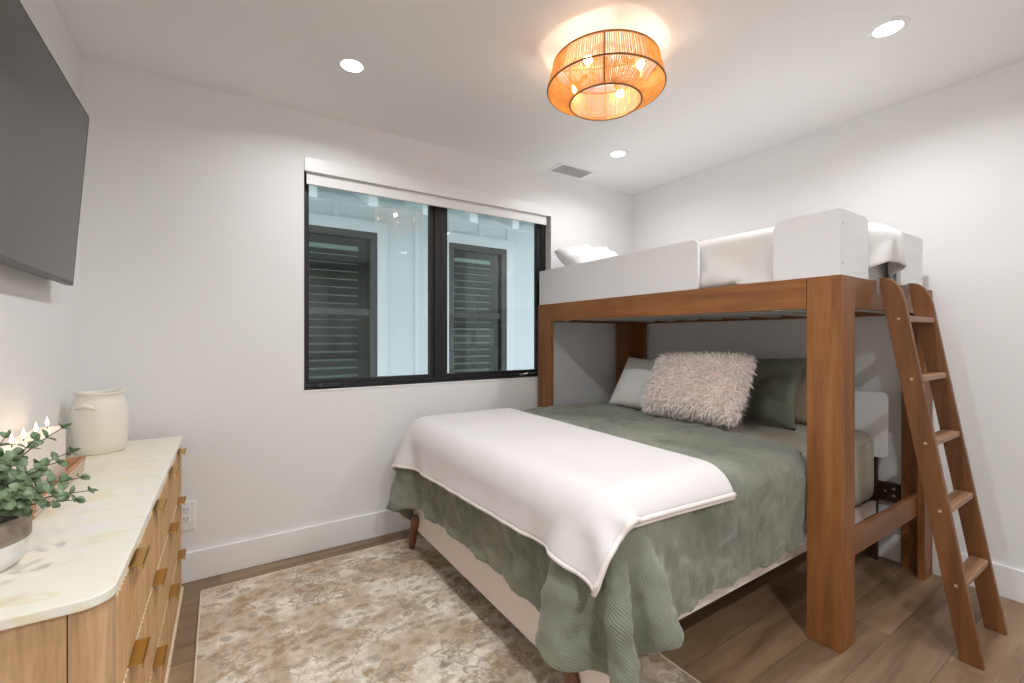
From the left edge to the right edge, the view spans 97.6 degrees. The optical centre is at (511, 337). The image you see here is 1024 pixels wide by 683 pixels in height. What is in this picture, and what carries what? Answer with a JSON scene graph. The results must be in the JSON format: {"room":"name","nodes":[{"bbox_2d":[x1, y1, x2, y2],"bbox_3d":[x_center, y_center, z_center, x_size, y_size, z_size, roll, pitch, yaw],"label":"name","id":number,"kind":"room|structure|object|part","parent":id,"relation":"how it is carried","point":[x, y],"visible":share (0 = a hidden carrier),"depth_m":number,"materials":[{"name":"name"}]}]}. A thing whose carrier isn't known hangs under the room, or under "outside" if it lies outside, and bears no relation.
{"room":"bedroom","nodes":[
{"label":"bedroom","id":0,"kind":"room"},
{"bbox_2d":[0,515,31,548],"bbox_3d":[-1.195,0.427,0.982,0.197,0.054,0.197,0,0,-33],"label":"pot","id":1,"kind":"object","parent":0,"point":[15,530],"depth_m":0.99,"materials":[{"name":"ceramic"}]},
{"bbox_2d":[0,0,79,457],"bbox_3d":[-0.910,0.020,0.221,0.120,2.840,5.065,0,0,-33],"label":"wall","id":2,"kind":"structure","parent":0,"point":[40,317],"depth_m":1.75,"materials":[{"name":"white paint"}]},
{"bbox_2d":[0,0,88,285],"bbox_3d":[-1.469,-0.572,1.298,0.120,0.715,1.340,0,0,-33],"label":"television","id":3,"kind":"object","parent":2,"relation":"attached to","point":[44,125],"visible":1,"depth_m":1.42,"materials":[{"name":"black plastic"}]},
{"bbox_2d":[80,56,632,551],"bbox_3d":[-0.526,0.020,3.387,3.982,2.840,0.180,0,0,-33],"label":"wall","id":4,"kind":"structure","parent":0,"point":[192,210],"depth_m":2.60,"materials":[{"name":"white paint"}]},
{"bbox_2d":[181,500,194,530],"bbox_3d":[-1.785,0.979,2.454,0.079,0.157,0.010,0,0,-33],"label":"wall outlet","id":5,"kind":"object","parent":4,"relation":"attached to","point":[187,510],"visible":0.87,"depth_m":2.46,"materials":[{"name":"white plastic"}]},
{"bbox_2d":[182,506,189,513],"bbox_3d":[-1.784,0.944,2.451,0.038,0.041,0.004,0,0,-33],"label":"receptacle","id":6,"kind":"object","parent":5,"relation":"attached to","point":[185,509],"depth_m":2.45,"materials":[{"name":"grey plastic"}]},
{"bbox_2d":[182,515,189,522],"bbox_3d":[-1.784,0.994,2.451,0.038,0.041,0.004,0,0,-33],"label":"receptacle","id":7,"kind":"object","parent":5,"relation":"attached to","point":[185,518],"depth_m":2.45,"materials":[{"name":"grey plastic"}]},
{"bbox_2d":[181,510,410,583],"bbox_3d":[-0.473,1.259,3.305,3.982,0.162,0.016,0,0,-33],"label":"baseboard","id":8,"kind":"structure","parent":4,"relation":"attached to","point":[230,557],"depth_m":2.71,"materials":[{"name":"white paint"}]},
{"bbox_2d":[304,172,439,388],"bbox_3d":[-0.938,-0.399,3.107,0.948,1.453,0.110,0,0,-33],"label":"window","id":9,"kind":"structure","parent":4,"relation":"in","point":[433,375],"depth_m":3.28,"materials":[{"name":"black metal"}]},
{"bbox_3d":[-1.186,0.305,2.909,0.130,0.029,0.050,0,0,-33],"label":"crank handle","id":10,"kind":"part","parent":9,"relation":"part of","materials":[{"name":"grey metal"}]},
{"bbox_2d":[304,156,550,224],"bbox_3d":[-0.496,-1.044,3.338,1.937,0.159,0.077,0,0,-33],"label":"roller shade","id":11,"kind":"object","parent":9,"relation":"attached to","point":[322,173],"visible":0.99,"depth_m":3.19,"materials":[{"name":"white fabric"}]},
{"bbox_2d":[303,376,537,391],"bbox_3d":[-0.499,0.333,3.340,1.944,0.010,0.079,0,0,-33],"label":"trim","id":12,"kind":"structure","parent":4,"relation":"attached to","point":[523,377],"depth_m":3.19,"materials":[{"name":"white paint"}]},
{"bbox_2d":[440,207,545,380],"bbox_3d":[-0.125,-0.399,3.637,0.993,1.453,0.110,0,0,-33],"label":"window","id":13,"kind":"structure","parent":4,"relation":"in","point":[539,230],"depth_m":3.54,"materials":[{"name":"black metal"}]},
{"bbox_3d":[0.129,0.305,3.767,0.130,0.029,0.050,0,0,-33],"label":"crank handle","id":14,"kind":"part","parent":13,"relation":"part of","materials":[{"name":"silver metal"}]},
{"bbox_2d":[53,0,1023,194],"bbox_3d":[0.808,-1.460,1.341,4.182,0.120,5.065,0,0,-33],"label":"ceiling","id":15,"kind":"structure","parent":0,"point":[745,77],"depth_m":2.26,"materials":[{"name":"white paint"}]},
{"bbox_2d":[336,55,367,73],"bbox_3d":[-0.822,-1.399,2.301,0.156,0.010,0.156,0,0,-33],"label":"recessed light","id":16,"kind":"object","parent":15,"relation":"in","point":[350,64],"visible":1,"depth_m":2.29,"materials":[{"name":"white paint"}]},
{"bbox_2d":[546,162,596,179],"bbox_3d":[0.502,-1.397,3.771,0.380,0.006,0.220,0,0,-33],"label":"ceiling vent","id":17,"kind":"object","parent":15,"relation":"in","point":[564,169],"visible":1,"depth_m":3.77,"materials":[{"name":"white metal"}]},
{"bbox_2d":[547,29,666,120],"bbox_3d":[0.456,-1.271,2.193,0.572,0.258,0.572,0,0,-33],"label":"ceiling light","id":18,"kind":"object","parent":15,"relation":"attached to","point":[647,89],"visible":1,"depth_m":2.05,"materials":[{"name":"orange wicker"}]},
{"bbox_3d":[0.456,-1.236,2.193,0.355,0.173,0.355,0,0,-33],"label":"lamp shade","id":19,"kind":"part","parent":18,"relation":"part of","materials":[{"name":"wicker"}]},
{"bbox_2d":[613,77,622,97],"bbox_3d":[0.542,-1.291,2.311,0.099,0.077,0.057,0,0,-33],"label":"bulb","id":20,"kind":"object","parent":18,"relation":"attached to","point":[619,93],"depth_m":2.32,"materials":[{"name":"white glass"}]},
{"bbox_2d":[623,57,644,68],"bbox_3d":[0.574,-1.291,2.107,0.056,0.077,0.099,0,0,-33],"label":"bulb","id":21,"kind":"object","parent":18,"relation":"attached to","point":[625,57],"depth_m":2.08,"materials":[{"name":"white glass"}]},
{"bbox_2d":[608,149,628,157],"bbox_3d":[0.806,-1.399,3.409,0.156,0.010,0.156,0,0,-33],"label":"recessed light","id":22,"kind":"object","parent":15,"relation":"in","point":[618,153],"visible":1,"depth_m":3.40,"materials":[{"name":"white paint"}]},
{"bbox_2d":[866,16,910,39],"bbox_3d":[1.700,-1.399,2.026,0.156,0.010,0.156,0,0,-33],"label":"recessed light","id":23,"kind":"object","parent":15,"relation":"in","point":[891,26],"visible":1,"depth_m":2.02,"materials":[{"name":"white paint"}]},
{"bbox_2d":[168,529,1023,682],"bbox_3d":[0.843,1.390,1.287,4.182,0.100,4.935,0,0,-33],"label":"floor","id":24,"kind":"structure","parent":0,"point":[756,632],"depth_m":2.02,"materials":[{"name":"brown wood"}]},
{"bbox_2d":[0,436,185,682],"bbox_3d":[-1.425,0.928,1.535,0.413,0.823,1.728,0,0,-32],"label":"dresser","id":25,"kind":"object","parent":24,"relation":"on","point":[95,594],"visible":1,"depth_m":1.12,"materials":[{"name":"beige stone"}]},
{"bbox_3d":[-1.013,0.925,0.800,0.320,0.770,0.020,0,0,-32],"label":"panel","id":26,"kind":"part","parent":25,"relation":"part of","materials":[{"name":"brown wood"}]},
{"bbox_2d":[0,422,98,571],"bbox_3d":[-1.123,0.357,0.983,0.340,0.318,0.258,0,0,-7],"label":"eucalyptus","id":27,"kind":"object","parent":25,"relation":"on","point":[17,493],"visible":1,"depth_m":0.98,"materials":[{"name":"green plant"}]},
{"bbox_3d":[-1.082,0.319,0.968,0.223,0.210,0.242,0,0,-33],"label":"stem","id":28,"kind":"part","parent":27,"relation":"part of","materials":[{"name":"green plant"}]},
{"bbox_2d":[30,456,85,518],"bbox_3d":[-1.559,0.490,1.467,0.136,0.054,0.603,0,0,-33],"label":"wooden tray","id":29,"kind":"object","parent":25,"relation":"on","point":[75,464],"visible":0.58,"depth_m":1.61,"materials":[{"name":"brown wood"}]},
{"bbox_2d":[0,418,65,490],"bbox_3d":[-1.570,0.396,1.454,0.082,0.224,0.470,0,0,-33],"label":"candle","id":30,"kind":"object","parent":29,"relation":"in","point":[49,445],"visible":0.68,"depth_m":1.51,"materials":[{"name":"white wax"}]},
{"bbox_3d":[-0.868,0.925,0.931,0.061,0.770,0.088,0,0,-32],"label":"corner post","id":31,"kind":"part","parent":25,"relation":"part of","materials":[{"name":"brown wood"}]},
{"bbox_2d":[69,388,128,455],"bbox_3d":[-1.870,0.378,2.034,0.203,0.278,0.202,0,0,41],"label":"vase","id":32,"kind":"object","parent":25,"relation":"on","point":[99,419],"visible":0.98,"depth_m":1.97,"materials":[{"name":"beige ceramic"}]},
{"bbox_3d":[-1.850,0.302,1.938,0.084,0.034,0.022,0,0,-11],"label":"lug handle","id":33,"kind":"part","parent":32,"relation":"part of","materials":[{"name":"beige ceramic"}]},
{"bbox_3d":[-1.065,0.672,1.269,0.038,0.225,0.743,0,0,-32],"label":"drawer","id":34,"kind":"part","parent":25,"relation":"part of","materials":[{"name":"brown wood"}]},
{"bbox_3d":[-0.947,0.799,1.130,0.042,0.014,0.112,0,0,-32],"label":"tab pull","id":35,"kind":"part","parent":25,"relation":"part of","materials":[{"name":"gold metal"}]},
{"bbox_3d":[-0.947,0.559,1.130,0.042,0.014,0.112,0,0,-32],"label":"tab pull","id":36,"kind":"part","parent":25,"relation":"part of","materials":[{"name":"gold metal"}]},
{"bbox_3d":[-1.065,0.924,1.269,0.038,0.249,0.743,0,0,-32],"label":"drawer","id":37,"kind":"part","parent":25,"relation":"part of","materials":[{"name":"brown wood"}]},
{"bbox_3d":[-1.065,1.182,1.269,0.038,0.236,0.743,0,0,-32],"label":"drawer","id":38,"kind":"part","parent":25,"relation":"part of","materials":[{"name":"brown wood"}]},
{"bbox_3d":[-1.173,0.559,1.484,0.042,0.014,0.112,0,0,-32],"label":"tab pull","id":39,"kind":"part","parent":25,"relation":"part of","materials":[{"name":"gold metal"}]},
{"bbox_3d":[-1.173,0.799,1.484,0.042,0.014,0.112,0,0,-32],"label":"tab pull","id":40,"kind":"part","parent":25,"relation":"part of","materials":[{"name":"gold metal"}]},
{"bbox_3d":[-1.173,1.063,1.484,0.042,0.014,0.112,0,0,-32],"label":"tab pull","id":41,"kind":"part","parent":25,"relation":"part of","materials":[{"name":"gold metal"}]},
{"bbox_3d":[-1.503,0.672,1.956,0.038,0.225,0.874,0,0,-32],"label":"drawer","id":42,"kind":"part","parent":25,"relation":"part of","materials":[{"name":"brown wood"}]},
{"bbox_3d":[-1.503,1.182,1.956,0.038,0.236,0.874,0,0,-32],"label":"drawer","id":43,"kind":"part","parent":25,"relation":"part of","materials":[{"name":"brown wood"}]},
{"bbox_3d":[-1.503,0.924,1.956,0.038,0.249,0.874,0,0,-32],"label":"drawer","id":44,"kind":"part","parent":25,"relation":"part of","materials":[{"name":"brown wood"}]},
{"bbox_3d":[-1.420,0.559,1.872,0.042,0.014,0.112,0,0,-32],"label":"tab pull","id":45,"kind":"part","parent":25,"relation":"part of","materials":[{"name":"gold metal"}]},
{"bbox_3d":[-1.420,0.799,1.872,0.042,0.014,0.112,0,0,-32],"label":"tab pull","id":46,"kind":"part","parent":25,"relation":"part of","materials":[{"name":"gold metal"}]},
{"bbox_3d":[-1.420,1.063,1.872,0.042,0.014,0.112,0,0,-32],"label":"tab pull","id":47,"kind":"part","parent":25,"relation":"part of","materials":[{"name":"gold metal"}]},
{"bbox_3d":[-1.618,0.559,2.184,0.042,0.014,0.112,0,0,-32],"label":"tab pull","id":48,"kind":"part","parent":25,"relation":"part of","materials":[{"name":"gold metal"}]},
{"bbox_3d":[-1.618,0.799,2.184,0.042,0.014,0.112,0,0,-32],"label":"tab pull","id":49,"kind":"part","parent":25,"relation":"part of","materials":[{"name":"gold metal"}]},
{"bbox_3d":[-1.618,1.063,2.184,0.042,0.014,0.112,0,0,-32],"label":"tab pull","id":50,"kind":"part","parent":25,"relation":"part of","materials":[{"name":"gold metal"}]},
{"bbox_2d":[193,535,700,682],"bbox_3d":[-0.283,1.334,1.777,1.643,0.010,2.447,0,0,-33],"label":"area rug","id":51,"kind":"object","parent":24,"relation":"on","point":[392,612],"visible":0.6,"depth_m":2.06,"materials":[{"name":"beige carpet"}]},
{"bbox_2d":[408,390,888,682],"bbox_3d":[0.786,0.834,2.751,2.362,1.012,1.750,0,0,-33],"label":"bed","id":52,"kind":"object","parent":24,"relation":"on","point":[871,408],"visible":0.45,"depth_m":2.23,"materials":[{"name":"beige"}]},
{"bbox_3d":[-0.614,1.206,2.786,0.047,0.243,0.163,0,0,-27],"label":"leg","id":53,"kind":"part","parent":52,"relation":"part of","materials":[{"name":"brown wood"}]},
{"bbox_3d":[-0.157,1.035,2.124,0.022,0.310,1.710,0,0,-33],"label":"foot panel","id":54,"kind":"part","parent":52,"relation":"part of","materials":[{"name":"beige"}]},
{"bbox_3d":[0.218,1.206,1.510,0.047,0.243,0.163,0,0,-39],"label":"leg","id":55,"kind":"part","parent":52,"relation":"part of","materials":[{"name":"brown wood"}]},
{"bbox_2d":[621,406,873,529],"bbox_3d":[0.795,0.766,2.745,2.234,0.422,1.640,0,0,-33],"label":"mattress","id":56,"kind":"object","parent":52,"relation":"on","point":[864,444],"visible":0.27,"depth_m":2.59,"materials":[{"name":"beige fabric"}]},
{"bbox_2d":[386,401,806,682],"bbox_3d":[0.398,0.847,2.434,1.813,0.690,2.047,0,0,-28],"label":"comforter","id":57,"kind":"object","parent":56,"relation":"on","point":[661,570],"visible":0.53,"depth_m":1.69,"materials":[{"name":"green fabric"}]},
{"bbox_2d":[391,408,735,597],"bbox_3d":[0.019,0.687,2.259,0.855,0.390,1.904,0,0,-30],"label":"throw blanket","id":58,"kind":"object","parent":57,"relation":"on","point":[577,492],"visible":0.98,"depth_m":1.72,"materials":[{"name":"white fabric"}]},
{"bbox_2d":[640,349,757,428],"bbox_3d":[1.131,0.299,2.784,0.372,0.467,0.736,0,0,-31],"label":"fluffy cushion","id":59,"kind":"object","parent":57,"relation":"on","point":[705,387],"visible":1,"depth_m":2.64,"materials":[{"name":"beige fur"}]},
{"bbox_2d":[608,357,656,411],"bbox_3d":[1.038,0.350,3.350,0.265,0.381,0.664,0,0,-33],"label":"pillow","id":60,"kind":"object","parent":56,"relation":"on","point":[629,390],"visible":0.49,"depth_m":3.41,"materials":[{"name":"white fabric"}]},
{"bbox_2d":[708,352,806,430],"bbox_3d":[1.560,0.330,3.005,0.274,0.446,0.750,0,0,-33],"label":"pillow","id":61,"kind":"object","parent":56,"relation":"on","point":[776,382],"visible":0.45,"depth_m":2.78,"materials":[{"name":"green fabric"}]},
{"bbox_2d":[794,369,806,424],"bbox_3d":[1.832,0.360,2.985,0.206,0.401,0.660,0,0,-33],"label":"pillow","id":62,"kind":"object","parent":56,"relation":"on","point":[800,409],"visible":0.06,"depth_m":2.84,"materials":[{"name":"beige fabric"}]},
{"bbox_3d":[1.230,1.014,2.076,2.248,0.072,0.024,0,0,-33],"label":"rail","id":63,"kind":"part","parent":52,"relation":"part of","materials":[{"name":"beige"}]},
{"bbox_3d":[2.192,1.010,2.730,0.030,0.660,0.060,0,0,-33],"label":"leg","id":64,"kind":"part","parent":52,"relation":"part of","materials":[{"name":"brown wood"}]},
{"bbox_3d":[1.747,0.521,3.365,0.022,0.387,1.730,0,0,-33],"label":"headboard","id":65,"kind":"part","parent":52,"relation":"part of","materials":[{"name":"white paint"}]},
{"bbox_2d":[538,208,931,653],"bbox_3d":[1.297,0.394,3.119,1.180,1.893,2.160,0,0,-33],"label":"bunk bed","id":66,"kind":"object","parent":24,"relation":"on","point":[820,259],"visible":0.88,"depth_m":2.09,"materials":[{"name":"brown wood"}]},
{"bbox_3d":[0.314,0.536,3.666,0.130,1.607,0.170,0,0,-33],"label":"post","id":67,"kind":"part","parent":66,"relation":"part of","materials":[{"name":"brown wood"}]},
{"bbox_3d":[0.657,-0.199,3.973,0.776,0.137,0.032,0,0,-33],"label":"rail","id":68,"kind":"part","parent":66,"relation":"part of","materials":[{"name":"brown wood"}]},
{"bbox_3d":[0.633,-0.406,3.088,0.018,0.276,1.463,0,0,-33],"label":"guard panel","id":69,"kind":"part","parent":66,"relation":"part of","materials":[{"name":"white paint"}]},
{"bbox_3d":[1.124,0.536,4.218,0.270,1.607,0.130,0,0,-33],"label":"post","id":70,"kind":"part","parent":66,"relation":"part of","materials":[{"name":"brown wood"}]},
{"bbox_3d":[0.826,-0.199,2.791,0.032,0.137,1.852,0,0,-33],"label":"rail","id":71,"kind":"part","parent":66,"relation":"part of","materials":[{"name":"brown wood"}]},
{"bbox_3d":[1.778,-0.199,3.433,0.032,0.137,1.897,0,0,-33],"label":"rail","id":72,"kind":"part","parent":66,"relation":"part of","materials":[{"name":"brown wood"}]},
{"bbox_3d":[1.327,-0.410,2.024,0.018,0.286,0.275,0,0,-33],"label":"guard panel","id":73,"kind":"part","parent":66,"relation":"part of","materials":[{"name":"white paint"}]},
{"bbox_2d":[736,262,888,284],"bbox_3d":[1.247,-0.318,3.114,0.920,0.285,2.035,0,0,-33],"label":"mattress","id":74,"kind":"object","parent":66,"relation":"on","point":[879,271],"visible":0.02,"depth_m":2.33,"materials":[{"name":"white fabric"}]},
{"bbox_2d":[554,244,617,265],"bbox_3d":[0.732,-0.615,3.748,0.680,0.331,0.403,0,0,-33],"label":"pillow","id":75,"kind":"object","parent":74,"relation":"on","point":[573,255],"visible":0.34,"depth_m":3.60,"materials":[{"name":"white fabric"}]},
{"bbox_2d":[699,223,906,288],"bbox_3d":[1.357,-0.412,2.878,0.977,0.292,1.786,0,0,-33],"label":"duvet","id":76,"kind":"object","parent":74,"relation":"on","point":[747,257],"visible":0.34,"depth_m":2.28,"materials":[{"name":"white fabric"}]},
{"bbox_3d":[1.412,0.536,1.986,0.135,1.607,0.135,0,0,-33],"label":"post","id":77,"kind":"part","parent":66,"relation":"part of","materials":[{"name":"brown wood"}]},
{"bbox_3d":[1.522,-0.410,1.997,0.278,0.286,0.018,0,0,-33],"label":"guard panel","id":78,"kind":"part","parent":66,"relation":"part of","materials":[{"name":"white paint"}]},
{"bbox_3d":[1.879,-0.199,2.231,0.912,0.137,0.028,0,0,-33],"label":"rail","id":79,"kind":"part","parent":66,"relation":"part of","materials":[{"name":"brown wood"}]},
{"bbox_3d":[2.121,-0.406,2.388,0.331,0.276,0.018,0,0,-33],"label":"guard panel","id":80,"kind":"part","parent":66,"relation":"part of","materials":[{"name":"white paint"}]},
{"bbox_3d":[2.291,0.536,2.556,0.130,1.607,0.130,0,0,-33],"label":"post","id":81,"kind":"part","parent":66,"relation":"part of","materials":[{"name":"brown wood"}]},
{"bbox_2d":[874,278,1007,669],"bbox_3d":[1.958,0.530,2.077,0.416,1.617,0.396,0,0,-33],"label":"ladder","id":82,"kind":"object","parent":24,"relation":"on","point":[957,575],"visible":0.97,"depth_m":2.02,"materials":[{"name":"brown wood"}]},
{"bbox_3d":[2.135,0.530,2.163,0.026,1.617,0.346,0,0,-33],"label":"rail","id":83,"kind":"part","parent":82,"relation":"part of","materials":[{"name":"brown wood"}]},
{"bbox_2d":[633,60,1023,570],"bbox_3d":[2.526,0.020,2.461,0.120,2.840,5.065,0,0,-33],"label":"wall","id":84,"kind":"structure","parent":0,"point":[944,167],"depth_m":2.53,"materials":[{"name":"white paint"}]},
{"bbox_2d":[855,523,1023,603],"bbox_3d":[2.495,1.259,2.384,0.016,0.162,4.769,0,0,-33],"label":"baseboard","id":85,"kind":"structure","parent":84,"relation":"attached to","point":[1009,580],"depth_m":2.33,"materials":[{"name":"white paint"}]},
{"label":"outside","id":86,"kind":"structure","parent":0,"visible":0},
{"bbox_3d":[-2.898,4.390,7.192,15.000,0.100,8.785,0,0,-33],"label":"ground","id":87,"kind":"structure","parent":86,"visible":0},
{"bbox_2d":[309,185,533,379],"bbox_3d":[-1.124,1.140,5.570,7.800,6.400,1.880,0,0,-33],"label":"neighbouring house","id":88,"kind":"structure","parent":87,"relation":"on","point":[368,254],"depth_m":5.65,"materials":[{"name":"white"}]},
{"bbox_2d":[309,242,357,377],"bbox_3d":[-1.974,-0.113,4.831,0.600,1.784,0.056,0,0,-33],"label":"blind","id":89,"kind":"object","parent":88,"relation":"hanging from","point":[311,244],"depth_m":4.84,"materials":[{"name":"grey"}]},
{"bbox_3d":[-1.855,-0.240,4.736,1.085,2.080,0.040,0,0,-33],"label":"window casing","id":90,"kind":"part","parent":88,"relation":"part of","materials":[{"name":"white"}]},
{"bbox_2d":[454,257,490,371],"bbox_3d":[-0.537,-0.113,5.768,0.570,1.784,0.056,0,0,-33],"label":"blind","id":91,"kind":"object","parent":88,"relation":"hanging from","point":[463,260],"depth_m":5.77,"materials":[{"name":"grey"}]},
{"bbox_3d":[-0.418,-0.240,5.672,1.055,2.080,0.040,0,0,-33],"label":"window casing","id":92,"kind":"part","parent":88,"relation":"part of","materials":[{"name":"white"}]}
]}

